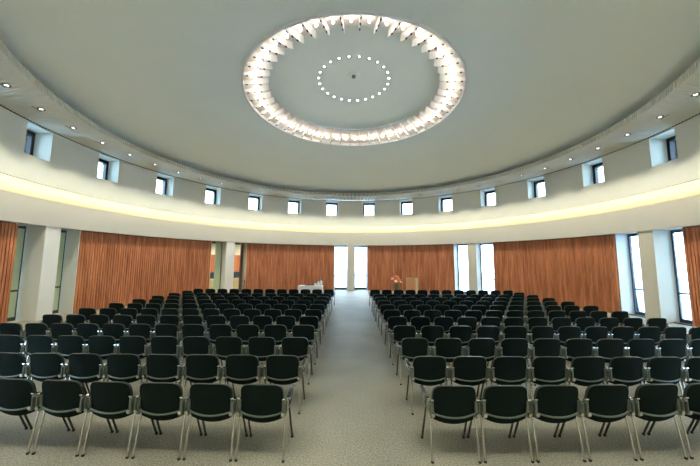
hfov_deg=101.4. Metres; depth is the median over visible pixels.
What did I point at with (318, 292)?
chair
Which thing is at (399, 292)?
chair
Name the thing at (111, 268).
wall
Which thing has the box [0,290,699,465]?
floor
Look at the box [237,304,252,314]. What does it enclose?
chair
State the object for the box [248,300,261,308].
chair
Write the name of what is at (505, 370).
chair
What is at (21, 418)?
chair
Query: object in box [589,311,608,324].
chair
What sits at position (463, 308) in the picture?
chair
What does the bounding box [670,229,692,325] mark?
window
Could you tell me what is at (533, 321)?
chair
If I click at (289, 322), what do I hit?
chair
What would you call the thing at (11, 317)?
window
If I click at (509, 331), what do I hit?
chair
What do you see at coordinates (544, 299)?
chair
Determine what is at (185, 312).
chair
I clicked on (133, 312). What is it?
chair
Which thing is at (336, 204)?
window
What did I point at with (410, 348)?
chair
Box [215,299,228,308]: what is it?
chair
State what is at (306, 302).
chair
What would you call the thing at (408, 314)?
chair
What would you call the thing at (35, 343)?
chair
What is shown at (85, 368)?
chair
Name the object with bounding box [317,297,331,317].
chair
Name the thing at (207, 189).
window
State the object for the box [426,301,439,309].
chair
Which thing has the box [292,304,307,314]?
chair
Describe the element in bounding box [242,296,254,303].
chair
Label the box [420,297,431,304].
chair
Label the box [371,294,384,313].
chair
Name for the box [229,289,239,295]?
chair
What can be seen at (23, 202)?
cornice
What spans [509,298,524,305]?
chair
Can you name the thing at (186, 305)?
chair
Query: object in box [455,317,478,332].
chair
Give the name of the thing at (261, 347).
chair
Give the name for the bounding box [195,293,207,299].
chair
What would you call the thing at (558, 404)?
chair
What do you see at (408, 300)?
chair
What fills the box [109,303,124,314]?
chair
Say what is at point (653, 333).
chair
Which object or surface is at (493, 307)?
chair
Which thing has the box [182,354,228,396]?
chair
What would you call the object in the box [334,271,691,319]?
ground
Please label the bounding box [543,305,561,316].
chair
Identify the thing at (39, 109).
recessed light
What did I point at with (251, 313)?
chair
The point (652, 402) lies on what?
chair
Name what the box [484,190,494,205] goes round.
window
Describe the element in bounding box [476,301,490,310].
chair
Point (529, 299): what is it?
chair
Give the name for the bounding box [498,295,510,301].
chair
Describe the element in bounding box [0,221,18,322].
wall
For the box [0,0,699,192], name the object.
ceiling
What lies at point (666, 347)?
chair
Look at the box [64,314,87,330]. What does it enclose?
chair
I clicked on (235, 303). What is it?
chair
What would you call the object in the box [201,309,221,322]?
chair
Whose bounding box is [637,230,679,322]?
pillar
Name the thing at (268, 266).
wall
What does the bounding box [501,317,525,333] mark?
chair
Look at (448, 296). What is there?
chair
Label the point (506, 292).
chair
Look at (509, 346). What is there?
chair
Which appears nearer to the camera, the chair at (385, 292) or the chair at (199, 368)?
the chair at (199, 368)
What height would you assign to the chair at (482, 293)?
0.806 m
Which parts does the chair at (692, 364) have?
seat, backrest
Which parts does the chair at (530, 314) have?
backrest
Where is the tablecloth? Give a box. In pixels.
[298,285,322,292]
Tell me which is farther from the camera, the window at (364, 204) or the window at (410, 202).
the window at (364, 204)
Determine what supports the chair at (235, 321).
on the floor
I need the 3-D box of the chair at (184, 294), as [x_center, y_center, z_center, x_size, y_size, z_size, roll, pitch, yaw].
[-6.771,2.924,12.143,0.544,0.806,0.522,0,-6,0]
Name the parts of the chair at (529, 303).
backrest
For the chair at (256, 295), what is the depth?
11.92 m
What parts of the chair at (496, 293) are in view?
backrest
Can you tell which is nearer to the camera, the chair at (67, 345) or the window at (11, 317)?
the chair at (67, 345)
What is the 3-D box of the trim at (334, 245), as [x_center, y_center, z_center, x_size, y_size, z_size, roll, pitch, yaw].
[-1.264,2.662,22.104,0.125,3.380,0.691,0,-6,0]
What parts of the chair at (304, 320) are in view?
backrest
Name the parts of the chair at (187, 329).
backrest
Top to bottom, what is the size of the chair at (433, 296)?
0.806 m
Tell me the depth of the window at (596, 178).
13.24 m
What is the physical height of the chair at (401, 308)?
0.806 m
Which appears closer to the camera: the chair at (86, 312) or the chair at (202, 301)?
the chair at (86, 312)
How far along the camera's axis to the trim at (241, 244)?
19.46 m
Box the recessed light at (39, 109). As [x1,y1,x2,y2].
[30,105,45,111]
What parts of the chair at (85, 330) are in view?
backrest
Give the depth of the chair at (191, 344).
5.08 m
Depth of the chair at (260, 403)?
3.13 m
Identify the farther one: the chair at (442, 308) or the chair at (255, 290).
the chair at (255, 290)
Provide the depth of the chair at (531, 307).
8.98 m
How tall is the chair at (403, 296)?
0.806 m
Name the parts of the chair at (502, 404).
leg, leg, seat, backrest, leg, leg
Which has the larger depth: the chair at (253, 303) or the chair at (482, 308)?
the chair at (253, 303)
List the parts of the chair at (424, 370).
leg, leg, seat, backrest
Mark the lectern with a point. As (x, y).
(411, 282)
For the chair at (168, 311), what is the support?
on the floor
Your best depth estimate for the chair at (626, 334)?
6.05 m
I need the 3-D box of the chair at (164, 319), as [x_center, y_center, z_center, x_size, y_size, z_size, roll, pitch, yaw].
[-4.467,2.448,7.248,0.544,0.806,0.522,0,-6,0]
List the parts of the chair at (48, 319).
backrest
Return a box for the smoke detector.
[348,72,359,79]
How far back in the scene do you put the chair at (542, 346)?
5.07 m
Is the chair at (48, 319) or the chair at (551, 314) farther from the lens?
the chair at (551, 314)
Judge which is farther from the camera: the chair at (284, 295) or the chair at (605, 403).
the chair at (284, 295)
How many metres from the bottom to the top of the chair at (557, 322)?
0.806 m
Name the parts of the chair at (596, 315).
backrest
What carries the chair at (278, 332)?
on the floor
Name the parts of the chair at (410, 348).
leg, backrest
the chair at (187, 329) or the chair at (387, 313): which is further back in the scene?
the chair at (387, 313)
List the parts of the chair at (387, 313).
backrest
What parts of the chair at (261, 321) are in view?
backrest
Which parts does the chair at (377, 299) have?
backrest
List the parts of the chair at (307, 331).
backrest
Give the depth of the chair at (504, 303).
9.95 m
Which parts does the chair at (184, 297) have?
backrest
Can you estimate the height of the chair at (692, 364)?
0.814 m
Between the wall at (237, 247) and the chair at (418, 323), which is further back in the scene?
the wall at (237, 247)
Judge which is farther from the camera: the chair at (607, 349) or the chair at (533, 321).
the chair at (533, 321)
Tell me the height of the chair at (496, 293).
0.806 m
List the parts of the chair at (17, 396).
backrest, seat, leg, leg, leg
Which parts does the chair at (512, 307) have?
backrest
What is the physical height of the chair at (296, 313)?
0.806 m
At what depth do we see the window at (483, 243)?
18.69 m
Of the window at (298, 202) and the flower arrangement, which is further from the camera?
the window at (298, 202)
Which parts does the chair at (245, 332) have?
backrest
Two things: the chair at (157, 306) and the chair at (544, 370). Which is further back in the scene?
the chair at (157, 306)
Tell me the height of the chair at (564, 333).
0.814 m
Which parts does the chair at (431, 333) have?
backrest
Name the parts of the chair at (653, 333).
backrest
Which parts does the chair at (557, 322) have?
backrest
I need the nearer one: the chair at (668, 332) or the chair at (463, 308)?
the chair at (668, 332)
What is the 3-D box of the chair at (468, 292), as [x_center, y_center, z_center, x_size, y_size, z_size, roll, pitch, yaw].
[5.843,3.175,13.989,0.544,0.806,0.522,0,-6,0]
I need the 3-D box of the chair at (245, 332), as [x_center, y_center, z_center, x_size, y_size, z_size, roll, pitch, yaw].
[-2.175,2.364,6.251,0.544,0.814,0.522,0,-6,0]
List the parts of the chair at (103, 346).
backrest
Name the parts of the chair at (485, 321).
backrest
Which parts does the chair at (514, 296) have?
backrest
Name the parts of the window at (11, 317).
sill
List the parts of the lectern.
panel, panel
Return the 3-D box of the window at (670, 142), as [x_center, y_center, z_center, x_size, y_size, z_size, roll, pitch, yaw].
[11.628,-2.971,9.948,0.220,1.030,0.948,0,-6,5]
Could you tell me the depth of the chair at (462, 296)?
11.89 m
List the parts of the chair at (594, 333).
backrest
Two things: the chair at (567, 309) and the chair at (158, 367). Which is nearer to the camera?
the chair at (158, 367)
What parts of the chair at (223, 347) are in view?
backrest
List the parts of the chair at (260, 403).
leg, leg, backrest, seat, leg, leg, armrest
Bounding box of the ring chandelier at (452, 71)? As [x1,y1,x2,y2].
[241,11,466,145]
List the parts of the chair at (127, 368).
backrest, seat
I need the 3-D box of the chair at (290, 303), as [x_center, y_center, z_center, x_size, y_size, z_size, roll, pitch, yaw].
[-2.172,2.750,10.159,0.544,0.806,0.522,0,-6,0]
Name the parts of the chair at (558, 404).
leg, leg, seat, leg, backrest, leg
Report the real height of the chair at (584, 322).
0.806 m
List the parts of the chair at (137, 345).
backrest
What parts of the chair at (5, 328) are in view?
backrest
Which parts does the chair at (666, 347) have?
backrest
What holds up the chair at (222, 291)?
on the floor
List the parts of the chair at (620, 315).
backrest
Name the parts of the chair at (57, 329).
backrest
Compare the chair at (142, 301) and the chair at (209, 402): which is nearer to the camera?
the chair at (209, 402)
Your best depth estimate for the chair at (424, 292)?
13.79 m
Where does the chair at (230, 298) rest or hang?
on the floor
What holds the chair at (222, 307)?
on the floor
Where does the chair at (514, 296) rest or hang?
on the floor
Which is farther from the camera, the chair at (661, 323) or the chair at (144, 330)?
the chair at (661, 323)
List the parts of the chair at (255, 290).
backrest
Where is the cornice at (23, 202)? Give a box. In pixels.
[0,173,699,245]
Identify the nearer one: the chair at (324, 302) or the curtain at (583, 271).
the chair at (324, 302)
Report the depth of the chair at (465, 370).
4.09 m
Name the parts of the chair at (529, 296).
backrest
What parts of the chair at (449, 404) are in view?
leg, armrest, leg, seat, backrest, leg, leg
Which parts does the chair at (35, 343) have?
backrest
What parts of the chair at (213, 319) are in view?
backrest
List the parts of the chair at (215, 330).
backrest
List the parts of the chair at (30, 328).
backrest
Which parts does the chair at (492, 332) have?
backrest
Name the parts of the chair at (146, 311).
backrest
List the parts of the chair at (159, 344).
backrest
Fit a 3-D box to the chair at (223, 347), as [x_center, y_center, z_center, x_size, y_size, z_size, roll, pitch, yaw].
[-2.168,2.267,5.274,0.544,0.814,0.522,0,-6,0]
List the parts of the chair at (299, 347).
backrest, leg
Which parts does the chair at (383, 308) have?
backrest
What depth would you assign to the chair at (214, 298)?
10.96 m
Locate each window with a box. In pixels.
[7,225,25,322]
[24,130,35,155]
[52,230,66,314]
[99,158,108,179]
[157,176,166,194]
[206,188,215,203]
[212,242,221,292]
[249,196,259,209]
[289,200,299,213]
[326,203,337,214]
[334,246,346,289]
[354,246,366,289]
[363,203,374,214]
[401,201,411,213]
[441,197,451,210]
[457,244,467,293]
[480,243,493,289]
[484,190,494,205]
[534,179,543,197]
[592,162,602,183]
[628,233,644,317]
[666,135,677,160]
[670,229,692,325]
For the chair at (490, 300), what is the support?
on the floor
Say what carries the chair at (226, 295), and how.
on the floor
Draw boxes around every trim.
[0,104,699,200]
[58,230,81,313]
[239,243,243,292]
[242,243,246,288]
[334,245,334,278]
[367,246,367,289]
[454,244,458,289]
[615,234,634,314]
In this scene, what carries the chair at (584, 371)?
on the floor
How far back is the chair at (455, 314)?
7.99 m
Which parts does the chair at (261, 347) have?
backrest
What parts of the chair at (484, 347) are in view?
backrest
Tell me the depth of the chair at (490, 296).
11.90 m
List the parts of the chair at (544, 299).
backrest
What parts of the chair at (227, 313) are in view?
backrest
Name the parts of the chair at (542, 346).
backrest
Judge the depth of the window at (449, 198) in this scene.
20.37 m
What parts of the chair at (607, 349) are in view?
backrest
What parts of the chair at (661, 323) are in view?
backrest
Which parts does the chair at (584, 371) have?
seat, backrest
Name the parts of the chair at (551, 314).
backrest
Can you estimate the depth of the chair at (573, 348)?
5.07 m
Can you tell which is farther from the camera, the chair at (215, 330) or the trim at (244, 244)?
the trim at (244, 244)
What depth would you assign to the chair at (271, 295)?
11.91 m
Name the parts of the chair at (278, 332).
backrest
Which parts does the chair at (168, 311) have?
backrest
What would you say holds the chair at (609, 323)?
on the floor
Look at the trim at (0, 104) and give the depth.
13.43 m
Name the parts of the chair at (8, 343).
backrest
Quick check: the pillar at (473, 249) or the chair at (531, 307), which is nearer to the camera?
the chair at (531, 307)
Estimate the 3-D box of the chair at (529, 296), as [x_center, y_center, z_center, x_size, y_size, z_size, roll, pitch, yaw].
[7.616,2.996,12.102,0.544,0.806,0.522,0,-6,-1]
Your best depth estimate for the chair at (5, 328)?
6.11 m
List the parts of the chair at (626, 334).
backrest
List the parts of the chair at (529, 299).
backrest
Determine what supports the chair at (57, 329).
on the floor
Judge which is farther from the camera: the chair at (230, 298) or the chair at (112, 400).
the chair at (230, 298)
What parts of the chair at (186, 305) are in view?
backrest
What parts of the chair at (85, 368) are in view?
backrest, seat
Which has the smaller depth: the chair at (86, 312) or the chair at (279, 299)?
the chair at (86, 312)
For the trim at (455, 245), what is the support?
attached to the wall at (433, 265)
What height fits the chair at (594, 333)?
0.814 m
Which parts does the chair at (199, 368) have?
leg, backrest, seat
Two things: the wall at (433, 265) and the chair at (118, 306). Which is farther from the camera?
the wall at (433, 265)
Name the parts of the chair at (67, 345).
backrest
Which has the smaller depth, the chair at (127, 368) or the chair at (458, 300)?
the chair at (127, 368)
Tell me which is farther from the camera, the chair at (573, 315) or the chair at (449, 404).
the chair at (573, 315)
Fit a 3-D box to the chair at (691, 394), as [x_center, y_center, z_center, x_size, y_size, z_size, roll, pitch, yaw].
[4.033,2.114,3.414,0.544,0.814,0.522,1,-6,-3]
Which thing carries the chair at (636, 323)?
on the floor
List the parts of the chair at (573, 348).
backrest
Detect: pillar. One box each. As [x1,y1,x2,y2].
[15,226,60,320]
[220,242,234,292]
[347,245,353,289]
[467,243,481,293]
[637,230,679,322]
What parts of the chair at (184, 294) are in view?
backrest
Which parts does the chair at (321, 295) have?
backrest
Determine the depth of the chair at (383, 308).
8.98 m
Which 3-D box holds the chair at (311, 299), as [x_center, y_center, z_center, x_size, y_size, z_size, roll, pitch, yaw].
[-1.603,2.851,11.132,0.544,0.806,0.522,0,-6,1]
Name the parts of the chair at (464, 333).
backrest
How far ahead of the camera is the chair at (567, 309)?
8.99 m
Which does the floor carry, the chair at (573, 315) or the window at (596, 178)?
the chair at (573, 315)
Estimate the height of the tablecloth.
0.685 m
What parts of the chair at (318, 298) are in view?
backrest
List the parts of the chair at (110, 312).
backrest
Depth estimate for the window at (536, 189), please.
16.01 m
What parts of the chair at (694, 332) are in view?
backrest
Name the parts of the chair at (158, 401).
leg, leg, backrest, seat, leg, leg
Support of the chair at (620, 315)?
on the floor
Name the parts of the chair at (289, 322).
backrest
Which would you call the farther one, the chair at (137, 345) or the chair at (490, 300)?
the chair at (490, 300)
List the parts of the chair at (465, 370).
seat, backrest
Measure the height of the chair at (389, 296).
0.806 m
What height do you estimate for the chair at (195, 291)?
0.806 m
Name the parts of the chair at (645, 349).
backrest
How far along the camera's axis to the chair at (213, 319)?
7.04 m
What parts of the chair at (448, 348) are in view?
backrest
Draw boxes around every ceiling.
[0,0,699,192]
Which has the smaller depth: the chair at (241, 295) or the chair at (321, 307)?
the chair at (321, 307)
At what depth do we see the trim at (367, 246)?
21.77 m
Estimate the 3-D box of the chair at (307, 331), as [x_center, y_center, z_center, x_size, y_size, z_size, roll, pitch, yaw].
[-0.971,2.370,6.244,0.585,0.814,0.522,0,-6,0]
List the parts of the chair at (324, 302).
backrest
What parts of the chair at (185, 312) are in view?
backrest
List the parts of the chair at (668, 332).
backrest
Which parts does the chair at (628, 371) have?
seat, backrest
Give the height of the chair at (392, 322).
0.806 m
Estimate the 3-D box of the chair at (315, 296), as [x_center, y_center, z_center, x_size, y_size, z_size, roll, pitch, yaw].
[-1.594,2.948,12.109,0.544,0.806,0.522,0,-6,1]
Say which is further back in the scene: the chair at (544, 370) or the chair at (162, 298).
the chair at (162, 298)
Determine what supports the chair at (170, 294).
on the floor
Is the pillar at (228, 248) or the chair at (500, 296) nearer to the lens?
the chair at (500, 296)
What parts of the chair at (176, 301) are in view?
backrest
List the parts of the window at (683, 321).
sill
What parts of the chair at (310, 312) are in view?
backrest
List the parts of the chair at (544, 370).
leg, seat, backrest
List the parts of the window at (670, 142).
pane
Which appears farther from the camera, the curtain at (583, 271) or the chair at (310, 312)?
the curtain at (583, 271)
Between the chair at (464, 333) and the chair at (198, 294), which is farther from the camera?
the chair at (198, 294)
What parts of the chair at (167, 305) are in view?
backrest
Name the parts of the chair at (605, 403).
leg, leg, leg, seat, backrest, leg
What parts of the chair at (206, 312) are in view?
backrest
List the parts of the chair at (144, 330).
backrest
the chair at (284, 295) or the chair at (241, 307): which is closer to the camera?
the chair at (241, 307)
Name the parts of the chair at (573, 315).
backrest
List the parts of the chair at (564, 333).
backrest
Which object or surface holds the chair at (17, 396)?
on the floor
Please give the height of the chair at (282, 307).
0.806 m
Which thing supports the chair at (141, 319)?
on the floor
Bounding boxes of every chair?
[0,323,25,340]
[0,335,27,356]
[0,352,29,378]
[0,378,70,454]
[19,415,27,429]
[22,323,48,342]
[22,335,54,362]
[24,353,86,393]
[31,379,113,456]
[40,314,63,329]
[48,323,85,344]
[53,335,85,358]
[63,353,104,393]
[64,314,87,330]
[74,323,100,343]
[77,308,96,321]
[81,381,157,458]
[84,336,116,359]
[88,315,111,330]
[98,308,126,332]
[100,323,125,343]
[102,354,143,394]
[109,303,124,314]
[111,315,134,331]
[116,336,148,382]
[119,308,138,321]
[126,324,153,342]
[127,303,142,313]
[131,382,202,460]
[132,299,145,308]
[134,315,158,331]
[139,308,159,321]
[142,354,191,385]
[146,303,161,314]
[147,336,180,382]
[149,299,164,308]
[152,296,165,304]
[153,324,180,343]
[158,315,181,342]
[159,308,181,321]
[163,303,180,314]
[165,296,180,304]
[166,299,180,308]
[169,293,181,300]
[178,336,212,383]
[179,324,211,357]
[180,309,205,331]
[181,290,194,296]
[181,293,195,299]
[181,296,194,303]
[181,299,200,315]
[181,303,199,322]
[181,315,210,343]
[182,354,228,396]
[182,383,247,461]
[193,289,203,296]
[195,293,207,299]
[196,296,209,304]
[198,299,212,308]
[199,304,216,314]
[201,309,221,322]
[204,315,228,343]
[205,289,215,296]
[207,324,234,344]
[210,293,221,299]
[212,296,224,303]
[212,337,245,365]
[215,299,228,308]
[217,289,227,295]
[218,304,234,314]
[222,309,242,322]
[222,355,264,398]
[224,293,235,299]
[227,296,239,303]
[228,316,251,332]
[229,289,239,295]
[232,300,245,308]
[234,324,261,344]
[234,384,295,462]
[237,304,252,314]
[238,293,248,299]
[241,289,251,295]
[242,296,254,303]
[243,309,261,322]
[246,337,278,360]
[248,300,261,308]
[251,316,274,332]
[252,289,263,295]
[252,293,262,299]
[256,304,270,315]
[257,296,269,303]
[261,325,289,363]
[263,309,283,322]
[263,355,306,413]
[264,289,275,295]
[265,293,276,299]
[265,300,277,308]
[272,296,284,303]
[274,304,288,315]
[274,316,297,332]
[276,289,287,295]
[279,293,289,299]
[279,337,314,384]
[281,300,294,308]
[284,309,303,322]
[287,296,299,303]
[288,289,299,295]
[290,325,319,364]
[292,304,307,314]
[293,294,303,299]
[297,300,311,308]
[298,316,322,348]
[300,289,310,296]
[302,296,314,303]
[304,309,325,338]
[306,294,317,299]
[310,304,327,329]
[311,289,322,296]
[313,300,329,322]
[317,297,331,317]
[320,294,332,312]
[323,289,335,304]
[368,290,380,304]
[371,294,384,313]
[372,297,386,317]
[375,300,390,323]
[377,305,394,330]
[380,310,401,337]
[381,290,391,297]
[384,317,408,349]
[387,294,397,300]
[388,325,417,364]
[390,297,401,304]
[393,290,403,296]
[393,300,406,309]
[395,338,430,384]
[398,305,412,315]
[400,294,411,300]
[402,310,421,323]
[404,356,448,414]
[405,290,415,296]
[405,297,416,304]
[408,317,431,346]
[410,301,423,309]
[414,294,425,300]
[416,305,430,316]
[417,290,427,296]
[418,326,445,345]
[419,385,481,463]
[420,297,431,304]
[423,310,441,323]
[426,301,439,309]
[428,290,439,296]
[428,294,438,300]
[431,317,454,346]
[431,338,464,361]
[434,305,449,315]
[435,297,446,304]
[440,290,452,296]
[442,294,452,300]
[442,310,462,323]
[443,301,456,309]
[445,356,489,396]
[446,326,473,364]
[450,297,461,304]
[452,305,467,316]
[453,290,464,296]
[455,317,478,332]
[456,294,466,300]
[459,301,472,309]
[464,310,482,323]
[464,338,498,384]
[465,290,476,297]
[465,297,477,304]
[467,385,533,463]
[470,295,480,300]
[471,305,487,316]
[473,326,501,347]
[475,317,501,333]
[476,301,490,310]
[477,290,488,297]
[479,356,530,399]
[480,297,492,305]
[484,295,495,301]
[485,310,504,324]
[489,290,501,297]
[489,305,505,316]
[490,338,531,385]
[493,301,507,310]
[496,298,509,305]
[496,326,529,365]
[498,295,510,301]
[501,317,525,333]
[502,290,512,297]
[504,310,525,322]
[506,305,524,315]
[508,301,525,324]
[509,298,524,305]
[511,292,525,298]
[512,295,524,301]
[513,385,585,462]
[520,356,569,399]
[524,311,545,323]
[525,295,539,302]
[525,298,538,306]
[525,301,540,310]
[525,305,542,316]
[525,317,548,346]
[528,326,556,347]
[530,338,563,385]
[541,298,554,306]
[542,301,557,311]
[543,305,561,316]
[546,311,566,324]
[549,317,572,345]
[555,326,583,345]
[558,384,637,461]
[560,301,574,310]
[562,339,595,384]
[564,305,580,316]
[567,311,587,324]
[568,357,609,398]
[572,317,596,333]
[582,326,610,346]
[583,306,598,316]
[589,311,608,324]
[594,339,627,366]
[596,318,620,334]
[603,383,687,460]
[606,357,648,385]
[609,327,636,346]
[610,311,629,324]
[620,318,644,334]
[626,339,658,362]
[627,357,686,395]
[636,327,663,345]
[644,318,668,333]
[647,383,699,458]
[657,339,690,363]
[662,327,689,343]
[681,357,699,389]
[686,327,699,347]
[688,339,699,356]
[690,420,699,433]
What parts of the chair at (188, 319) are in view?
backrest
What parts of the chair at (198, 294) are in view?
backrest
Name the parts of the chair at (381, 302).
backrest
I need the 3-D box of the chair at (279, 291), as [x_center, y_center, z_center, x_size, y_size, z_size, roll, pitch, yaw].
[-3.293,3.129,14.011,0.544,0.806,0.522,0,-6,0]
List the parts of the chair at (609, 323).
backrest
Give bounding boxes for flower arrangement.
[391,275,401,289]
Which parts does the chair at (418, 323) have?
backrest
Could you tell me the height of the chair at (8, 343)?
0.814 m
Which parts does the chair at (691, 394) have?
leg, leg, seat, leg, backrest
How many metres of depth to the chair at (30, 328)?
6.10 m
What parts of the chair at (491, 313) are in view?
backrest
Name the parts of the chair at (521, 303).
backrest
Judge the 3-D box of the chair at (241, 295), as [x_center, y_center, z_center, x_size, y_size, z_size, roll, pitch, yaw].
[-4.447,2.935,12.125,0.544,0.806,0.522,0,-6,1]
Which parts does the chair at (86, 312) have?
backrest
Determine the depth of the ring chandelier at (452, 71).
9.78 m
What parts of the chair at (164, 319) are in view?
backrest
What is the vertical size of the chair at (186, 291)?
0.806 m
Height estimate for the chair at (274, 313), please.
0.806 m
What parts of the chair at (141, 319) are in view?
backrest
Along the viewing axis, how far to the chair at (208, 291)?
13.83 m
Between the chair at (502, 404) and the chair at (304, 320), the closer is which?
the chair at (502, 404)
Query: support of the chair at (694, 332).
on the floor
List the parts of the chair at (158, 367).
backrest, seat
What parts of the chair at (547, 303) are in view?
backrest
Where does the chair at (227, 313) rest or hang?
on the floor
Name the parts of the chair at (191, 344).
backrest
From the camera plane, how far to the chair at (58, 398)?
3.21 m
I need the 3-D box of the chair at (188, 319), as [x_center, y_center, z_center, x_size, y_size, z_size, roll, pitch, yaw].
[-3.886,2.450,7.242,0.544,0.806,0.522,0,-6,1]
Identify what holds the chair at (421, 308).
on the floor
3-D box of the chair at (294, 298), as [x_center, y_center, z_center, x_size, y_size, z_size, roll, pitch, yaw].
[-2.171,2.848,11.135,0.544,0.806,0.522,0,-6,0]
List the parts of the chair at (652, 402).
leg, leg, leg, seat, backrest, leg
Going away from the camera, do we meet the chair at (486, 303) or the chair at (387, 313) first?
the chair at (387, 313)
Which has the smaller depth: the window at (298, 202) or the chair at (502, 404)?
the chair at (502, 404)
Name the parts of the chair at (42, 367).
backrest, seat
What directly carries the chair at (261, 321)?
on the floor
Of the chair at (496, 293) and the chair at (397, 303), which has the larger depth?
the chair at (496, 293)
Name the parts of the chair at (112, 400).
leg, backrest, seat, leg, leg, leg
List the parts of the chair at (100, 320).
backrest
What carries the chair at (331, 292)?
on the floor
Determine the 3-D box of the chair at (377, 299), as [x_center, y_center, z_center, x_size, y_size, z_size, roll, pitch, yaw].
[1.171,2.864,11.123,0.585,0.806,0.522,0,-6,0]
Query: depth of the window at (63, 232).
11.59 m
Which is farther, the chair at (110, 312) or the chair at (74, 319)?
the chair at (110, 312)
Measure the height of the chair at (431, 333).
0.814 m
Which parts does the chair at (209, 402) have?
leg, leg, seat, backrest, leg, leg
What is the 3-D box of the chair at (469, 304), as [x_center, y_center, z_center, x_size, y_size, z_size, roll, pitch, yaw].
[4.058,2.782,10.145,0.544,0.806,0.522,0,-6,0]
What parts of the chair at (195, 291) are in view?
backrest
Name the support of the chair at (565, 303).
on the floor
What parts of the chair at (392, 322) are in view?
backrest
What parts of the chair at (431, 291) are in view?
backrest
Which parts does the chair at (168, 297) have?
backrest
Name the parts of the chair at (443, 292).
backrest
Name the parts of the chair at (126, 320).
backrest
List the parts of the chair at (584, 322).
backrest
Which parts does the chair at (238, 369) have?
backrest, seat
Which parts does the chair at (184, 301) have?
backrest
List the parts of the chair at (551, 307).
backrest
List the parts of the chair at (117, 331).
backrest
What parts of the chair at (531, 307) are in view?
backrest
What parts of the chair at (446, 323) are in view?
backrest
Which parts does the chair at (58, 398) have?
leg, backrest, seat, leg, leg, leg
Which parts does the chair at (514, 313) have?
backrest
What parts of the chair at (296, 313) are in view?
backrest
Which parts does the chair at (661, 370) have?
seat, backrest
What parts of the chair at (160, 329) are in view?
backrest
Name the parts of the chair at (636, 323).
backrest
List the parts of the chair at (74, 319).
backrest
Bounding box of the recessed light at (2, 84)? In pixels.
[0,83,11,87]
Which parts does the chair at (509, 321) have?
backrest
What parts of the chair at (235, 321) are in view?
backrest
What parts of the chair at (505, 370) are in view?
seat, backrest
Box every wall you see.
[0,106,699,226]
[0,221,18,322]
[73,231,211,312]
[210,243,239,271]
[245,243,333,292]
[368,244,454,293]
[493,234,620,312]
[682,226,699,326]
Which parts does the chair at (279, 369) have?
backrest, seat, leg, leg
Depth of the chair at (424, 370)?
4.09 m
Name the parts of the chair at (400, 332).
backrest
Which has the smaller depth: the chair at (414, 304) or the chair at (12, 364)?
the chair at (12, 364)
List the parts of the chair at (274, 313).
backrest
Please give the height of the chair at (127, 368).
0.814 m
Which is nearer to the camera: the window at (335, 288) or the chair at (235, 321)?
the chair at (235, 321)
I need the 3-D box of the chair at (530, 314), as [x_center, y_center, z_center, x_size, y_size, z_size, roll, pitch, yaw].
[5.215,2.594,8.199,0.544,0.806,0.522,0,-6,0]
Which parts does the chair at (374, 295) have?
backrest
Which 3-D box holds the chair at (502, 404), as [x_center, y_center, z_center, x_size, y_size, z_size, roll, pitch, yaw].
[1.716,2.092,3.323,0.544,0.814,0.522,0,-6,-1]
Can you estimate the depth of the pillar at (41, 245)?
10.31 m
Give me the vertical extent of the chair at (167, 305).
0.806 m
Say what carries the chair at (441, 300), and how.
on the floor
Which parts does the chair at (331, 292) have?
backrest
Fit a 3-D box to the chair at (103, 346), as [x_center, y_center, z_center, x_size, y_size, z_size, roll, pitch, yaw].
[-4.455,2.257,5.297,0.544,0.814,0.522,0,-6,0]
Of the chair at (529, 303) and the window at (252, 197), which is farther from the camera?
the window at (252, 197)
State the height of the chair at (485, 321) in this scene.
0.806 m
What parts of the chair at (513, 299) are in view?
backrest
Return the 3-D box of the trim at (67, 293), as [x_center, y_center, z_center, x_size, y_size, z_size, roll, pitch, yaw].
[-11.537,1.576,11.765,0.691,3.380,0.124,0,-6,0]
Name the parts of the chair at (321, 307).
backrest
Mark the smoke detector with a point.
(352, 75)
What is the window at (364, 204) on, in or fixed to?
in the wall at (58, 162)
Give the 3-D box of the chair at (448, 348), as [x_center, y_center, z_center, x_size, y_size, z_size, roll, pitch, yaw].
[1.752,2.286,5.260,0.544,0.814,0.522,0,-6,1]
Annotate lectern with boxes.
[406,276,417,293]
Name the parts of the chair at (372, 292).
backrest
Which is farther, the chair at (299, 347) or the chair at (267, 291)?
the chair at (267, 291)
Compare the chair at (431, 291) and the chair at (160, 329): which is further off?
the chair at (431, 291)
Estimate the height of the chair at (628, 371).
0.814 m
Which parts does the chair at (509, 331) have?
backrest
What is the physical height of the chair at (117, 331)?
0.814 m
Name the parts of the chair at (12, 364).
backrest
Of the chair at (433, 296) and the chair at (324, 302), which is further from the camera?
the chair at (433, 296)
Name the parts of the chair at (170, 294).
backrest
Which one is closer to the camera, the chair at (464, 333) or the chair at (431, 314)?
the chair at (464, 333)
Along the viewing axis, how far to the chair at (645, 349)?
5.08 m
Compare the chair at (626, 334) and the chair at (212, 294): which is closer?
the chair at (626, 334)
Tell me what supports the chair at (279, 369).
on the floor
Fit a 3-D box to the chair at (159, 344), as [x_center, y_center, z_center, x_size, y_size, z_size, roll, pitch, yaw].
[-3.325,2.262,5.285,0.544,0.814,0.522,0,-6,0]
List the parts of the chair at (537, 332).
backrest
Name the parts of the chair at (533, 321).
backrest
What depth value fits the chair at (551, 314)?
8.01 m
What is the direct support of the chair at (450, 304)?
on the floor
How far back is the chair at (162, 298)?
10.98 m
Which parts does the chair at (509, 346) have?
backrest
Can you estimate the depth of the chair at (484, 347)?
5.07 m

